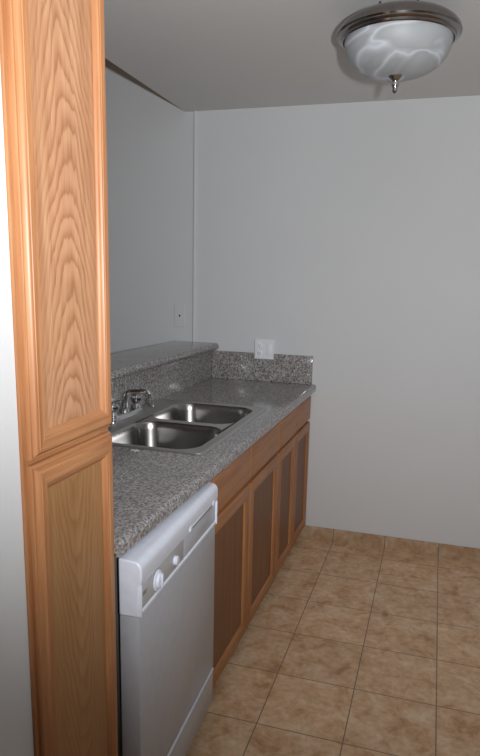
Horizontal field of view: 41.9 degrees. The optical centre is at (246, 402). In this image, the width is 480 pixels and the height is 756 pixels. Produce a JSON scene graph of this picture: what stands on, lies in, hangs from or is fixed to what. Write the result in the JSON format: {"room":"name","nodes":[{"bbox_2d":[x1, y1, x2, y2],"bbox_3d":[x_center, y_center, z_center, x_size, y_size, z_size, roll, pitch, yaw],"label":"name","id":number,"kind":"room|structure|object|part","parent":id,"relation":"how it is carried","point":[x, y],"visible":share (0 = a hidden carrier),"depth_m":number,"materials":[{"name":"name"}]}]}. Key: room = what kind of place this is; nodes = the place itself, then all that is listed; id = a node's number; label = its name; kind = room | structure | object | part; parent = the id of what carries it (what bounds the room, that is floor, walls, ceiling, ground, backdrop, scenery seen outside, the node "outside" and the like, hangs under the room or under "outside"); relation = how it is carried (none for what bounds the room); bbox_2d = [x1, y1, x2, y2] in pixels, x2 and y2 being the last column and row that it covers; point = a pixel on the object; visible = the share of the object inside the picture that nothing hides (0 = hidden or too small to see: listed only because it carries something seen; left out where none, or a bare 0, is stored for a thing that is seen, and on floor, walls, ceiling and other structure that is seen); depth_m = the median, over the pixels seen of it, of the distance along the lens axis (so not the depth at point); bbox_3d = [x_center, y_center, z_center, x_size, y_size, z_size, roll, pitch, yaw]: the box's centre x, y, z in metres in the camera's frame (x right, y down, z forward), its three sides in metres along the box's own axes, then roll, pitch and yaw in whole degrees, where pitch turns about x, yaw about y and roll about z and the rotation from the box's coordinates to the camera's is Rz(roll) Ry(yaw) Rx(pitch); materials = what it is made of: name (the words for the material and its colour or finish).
{"room":"kitchen","nodes":[
{"label":"kitchen","id":0,"kind":"room"},
{"bbox_2d":[0,68,33,755],"bbox_3d":[-1.077,0.297,-0.113,0.624,2.380,2.694,5,12,16],"label":"wall","id":1,"kind":"structure","parent":0,"point":[16,728],"depth_m":1.06,"materials":[{"name":"paint"}]},
{"bbox_2d":[104,0,479,111],"bbox_3d":[-0.937,-1.938,0.782,6.000,1.665,5.255,5,12,16],"label":"ceiling","id":2,"kind":"structure","parent":0,"point":[197,55],"depth_m":2.55,"materials":[{"name":"paint"}]},
{"bbox_2d":[337,0,462,93],"bbox_3d":[0.504,-1.179,2.104,0.408,0.266,0.408,5,12,16],"label":"ceiling lamp","id":3,"kind":"object","parent":2,"relation":"attached to","point":[395,42],"visible":1,"depth_m":1.98,"materials":[{"name":"white glass"}]},
{"bbox_3d":[0.504,-1.157,2.108,0.356,0.117,0.356,5,12,16],"label":"lamp shade","id":4,"kind":"part","parent":3,"relation":"part of","materials":[{"name":"white glass"}]},
{"bbox_2d":[105,66,479,548],"bbox_3d":[-0.181,-1.346,3.519,6.000,4.360,0.120,5,12,16],"label":"wall","id":5,"kind":"structure","parent":0,"point":[345,236],"depth_m":3.41,"materials":[{"name":"paint"}]},
{"bbox_2d":[174,304,184,326],"bbox_3d":[-0.395,-0.510,3.677,0.070,0.132,0.006,5,12,16],"label":"cable plate","id":6,"kind":"object","parent":5,"relation":"attached to","point":[179,309],"visible":1,"depth_m":3.68,"materials":[{"name":"paint"}]},
{"bbox_2d":[192,111,197,341],"bbox_3d":[-0.298,-0.977,3.555,0.022,1.262,0.012,5,12,16],"label":"trim","id":7,"kind":"structure","parent":5,"relation":"attached to","point":[195,112],"depth_m":3.54,"materials":[{"name":"paint"}]},
{"bbox_2d":[212,350,312,384],"bbox_3d":[0.082,-0.203,3.579,0.590,0.158,0.020,5,12,16],"label":"backsplash","id":8,"kind":"structure","parent":5,"relation":"attached to","point":[284,368],"depth_m":3.57,"materials":[{"name":"stone"}]},
{"bbox_2d":[254,339,273,359],"bbox_3d":[0.099,-0.304,3.551,0.112,0.112,0.028,5,12,16],"label":"outlet plate","id":9,"kind":"object","parent":5,"relation":"attached to","point":[264,348],"visible":1,"depth_m":3.54,"materials":[{"name":"white plastic"}]},
{"bbox_2d":[266,344,271,355],"bbox_3d":[0.122,-0.299,3.531,0.032,0.066,0.002,5,12,16],"label":"rocker switch","id":10,"kind":"object","parent":9,"relation":"attached to","point":[268,346],"depth_m":3.53,"materials":[{"name":"white plastic"}]},
{"bbox_2d":[299,525,479,561],"bbox_3d":[1.437,0.846,3.365,2.474,0.074,0.010,5,12,16],"label":"baseboard","id":11,"kind":"structure","parent":5,"relation":"attached to","point":[312,532],"depth_m":3.54,"materials":[{"name":"beige tile"}]},
{"bbox_2d":[186,537,479,755],"bbox_3d":[-1.012,1.242,1.409,6.000,0.060,5.255,5,12,16],"label":"floor","id":12,"kind":"structure","parent":0,"point":[350,649],"depth_m":2.49,"materials":[{"name":"beige tile"}]},
{"bbox_2d":[0,0,117,755],"bbox_3d":[-0.616,0.034,1.282,0.620,2.375,0.290,5,12,16],"label":"pantry cabinet","id":13,"kind":"object","parent":12,"relation":"on","point":[52,52],"visible":0.98,"depth_m":1.15,"materials":[{"name":"brown wood"}]},
{"bbox_3d":[-0.315,-0.503,1.089,0.020,1.180,0.275,5,12,16],"label":"door","id":14,"kind":"part","parent":13,"relation":"part of","materials":[{"name":"brown wood"}]},
{"bbox_3d":[-0.320,-0.503,1.091,0.006,1.090,0.196,5,12,16],"label":"door panel","id":15,"kind":"part","parent":13,"relation":"part of","materials":[{"name":"brown wood"}]},
{"bbox_3d":[-0.341,0.596,1.306,0.020,1.042,0.275,5,12,16],"label":"door","id":16,"kind":"part","parent":13,"relation":"part of","materials":[{"name":"brown wood"}]},
{"bbox_3d":[-0.346,0.596,1.308,0.006,0.936,0.196,5,12,16],"label":"door panel","id":17,"kind":"part","parent":13,"relation":"part of","materials":[{"name":"brown wood"}]},
{"bbox_2d":[114,482,217,755],"bbox_3d":[-0.443,0.703,1.827,0.576,0.861,0.588,4,11,14],"label":"dishwasher","id":18,"kind":"object","parent":12,"relation":"on","point":[164,585],"visible":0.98,"depth_m":1.62,"materials":[{"name":"white metal"}]},
{"bbox_2d":[114,554,121,755],"bbox_3d":[-0.473,0.695,1.845,0.508,0.830,0.542,4,11,14],"label":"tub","id":19,"kind":"object","parent":18,"relation":"in","point":[116,560],"depth_m":1.50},
{"bbox_3d":[-0.207,0.420,1.560,0.002,0.056,0.285,4,11,14],"label":"control panel","id":20,"kind":"part","parent":18,"relation":"part of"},
{"bbox_3d":[-0.183,0.410,1.630,0.010,0.025,0.025,4,11,14],"label":"knob","id":21,"kind":"part","parent":18,"relation":"part of","materials":[{"name":"white plastic"}]},
{"bbox_3d":[-0.208,0.989,1.820,0.044,0.120,0.584,4,11,14],"label":"access panel","id":22,"kind":"part","parent":18,"relation":"part of","materials":[{"name":"white metal"}]},
{"bbox_3d":[-0.136,0.368,1.834,0.002,0.056,0.284,4,11,14],"label":"blank panel","id":23,"kind":"part","parent":18,"relation":"part of","materials":[{"name":"white plastic"}]},
{"bbox_2d":[135,414,279,688],"bbox_3d":[-0.279,0.553,2.574,0.600,0.873,0.918,5,12,16],"label":"base cabinet","id":24,"kind":"object","parent":12,"relation":"on","point":[245,528],"visible":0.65,"depth_m":2.43,"materials":[{"name":"brown wood"}]},
{"bbox_2d":[112,378,315,557],"bbox_3d":[-0.244,0.097,2.542,0.630,0.044,2.267,5,12,16],"label":"countertop","id":25,"kind":"structure","parent":24,"relation":"on","point":[149,486],"depth_m":1.98,"materials":[{"name":"stone"}]},
{"bbox_2d":[111,389,153,423],"bbox_3d":[-0.457,0.003,2.552,0.143,0.120,0.256,5,12,16],"label":"kitchen faucet","id":26,"kind":"object","parent":25,"relation":"on","point":[125,413],"visible":0.86,"depth_m":2.55,"materials":[{"name":"silver metal"}]},
{"bbox_3d":[-0.519,0.020,2.468,0.069,0.072,0.044,5,12,16],"label":"handle","id":27,"kind":"part","parent":26,"relation":"part of","materials":[{"name":"silver metal"}]},
{"bbox_3d":[-0.501,0.047,2.574,0.054,0.024,0.256,5,12,16],"label":"plate","id":28,"kind":"part","parent":26,"relation":"part of","materials":[{"name":"silver metal"}]},
{"bbox_3d":[-0.452,-0.011,2.565,0.136,0.098,0.040,1,11,-3],"label":"spout","id":29,"kind":"part","parent":26,"relation":"part of","materials":[{"name":"silver metal"}]},
{"bbox_3d":[-0.461,-0.015,2.656,0.069,0.072,0.044,5,12,16],"label":"handle","id":30,"kind":"part","parent":26,"relation":"part of","materials":[{"name":"silver metal"}]},
{"bbox_2d":[108,399,265,454],"bbox_3d":[-0.284,0.168,2.535,0.536,0.193,0.824,5,12,16],"label":"sink","id":31,"kind":"object","parent":25,"relation":"in","point":[178,426],"visible":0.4,"depth_m":2.51,"materials":[{"name":"metal"}]},
{"bbox_3d":[-0.305,0.205,2.334,0.374,0.183,0.360,5,12,16],"label":"bowl","id":32,"kind":"part","parent":31,"relation":"part of","materials":[{"name":"metal"}]},
{"bbox_3d":[-0.188,0.133,2.714,0.374,0.183,0.360,5,12,16],"label":"bowl","id":33,"kind":"part","parent":31,"relation":"part of","materials":[{"name":"metal"}]},
{"bbox_3d":[-0.072,0.660,2.289,0.008,0.510,0.342,5,12,16],"label":"door panel","id":34,"kind":"part","parent":24,"relation":"part of","materials":[{"name":"brown wood"}]},
{"bbox_3d":[-0.059,0.274,2.212,0.020,0.139,0.453,5,12,16],"label":"drawer","id":35,"kind":"part","parent":24,"relation":"part of","materials":[{"name":"brown wood"}]},
{"bbox_3d":[-0.069,0.661,2.288,0.020,0.621,0.453,5,12,16],"label":"door","id":36,"kind":"part","parent":24,"relation":"part of","materials":[{"name":"brown wood"}]},
{"bbox_3d":[0.061,0.579,2.720,0.008,0.510,0.337,5,12,16],"label":"door panel","id":37,"kind":"part","parent":24,"relation":"part of","materials":[{"name":"brown wood"}]},
{"bbox_3d":[0.065,0.579,2.718,0.020,0.621,0.448,5,12,16],"label":"door","id":38,"kind":"part","parent":24,"relation":"part of","materials":[{"name":"brown wood"}]},
{"bbox_3d":[0.074,0.193,2.642,0.020,0.139,0.448,5,12,16],"label":"drawer","id":39,"kind":"part","parent":24,"relation":"part of","materials":[{"name":"brown wood"}]},
{"bbox_2d":[274,395,310,577],"bbox_3d":[-0.038,0.406,3.351,0.600,0.873,0.732,5,12,16],"label":"base cabinet","id":40,"kind":"object","parent":12,"relation":"on","point":[294,429],"visible":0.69,"depth_m":3.21,"materials":[{"name":"brown wood"}]},
{"bbox_3d":[0.180,0.506,3.104,0.008,0.510,0.235,5,12,16],"label":"door panel","id":41,"kind":"part","parent":40,"relation":"part of","materials":[{"name":"brown wood"}]},
{"bbox_3d":[0.183,0.506,3.103,0.020,0.621,0.346,5,12,16],"label":"door","id":42,"kind":"part","parent":40,"relation":"part of","materials":[{"name":"brown wood"}]},
{"bbox_3d":[0.193,0.119,3.027,0.020,0.139,0.346,5,12,16],"label":"drawer","id":43,"kind":"part","parent":40,"relation":"part of","materials":[{"name":"brown wood"}]},
{"bbox_3d":[0.285,0.441,3.444,0.008,0.510,0.252,5,12,16],"label":"door panel","id":44,"kind":"part","parent":40,"relation":"part of","materials":[{"name":"brown wood"}]},
{"bbox_3d":[0.289,0.442,3.443,0.020,0.621,0.363,5,12,16],"label":"door","id":45,"kind":"part","parent":40,"relation":"part of","materials":[{"name":"brown wood"}]},
{"bbox_3d":[0.298,0.055,3.366,0.020,0.139,0.363,5,12,16],"label":"drawer","id":46,"kind":"part","parent":40,"relation":"part of","materials":[{"name":"brown wood"}]},
{"bbox_3d":[-0.675,0.441,2.578,0.133,1.076,2.575,5,12,16],"label":"wall","id":47,"kind":"structure","parent":0,"visible":0},
{"bbox_2d":[111,351,211,412],"bbox_3d":[-0.542,-0.028,2.610,0.028,0.161,2.266,5,12,16],"label":"backsplash","id":48,"kind":"structure","parent":47,"relation":"attached to","point":[162,381],"depth_m":3.04,"materials":[{"name":"stone"}]},
{"bbox_2d":[111,341,218,379],"bbox_3d":[-0.637,-0.136,2.619,0.302,0.040,2.267,5,12,16],"label":"bar","id":49,"kind":"object","parent":47,"relation":"on","point":[129,362],"visible":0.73,"depth_m":3.03,"materials":[{"name":"stone"}]}
]}

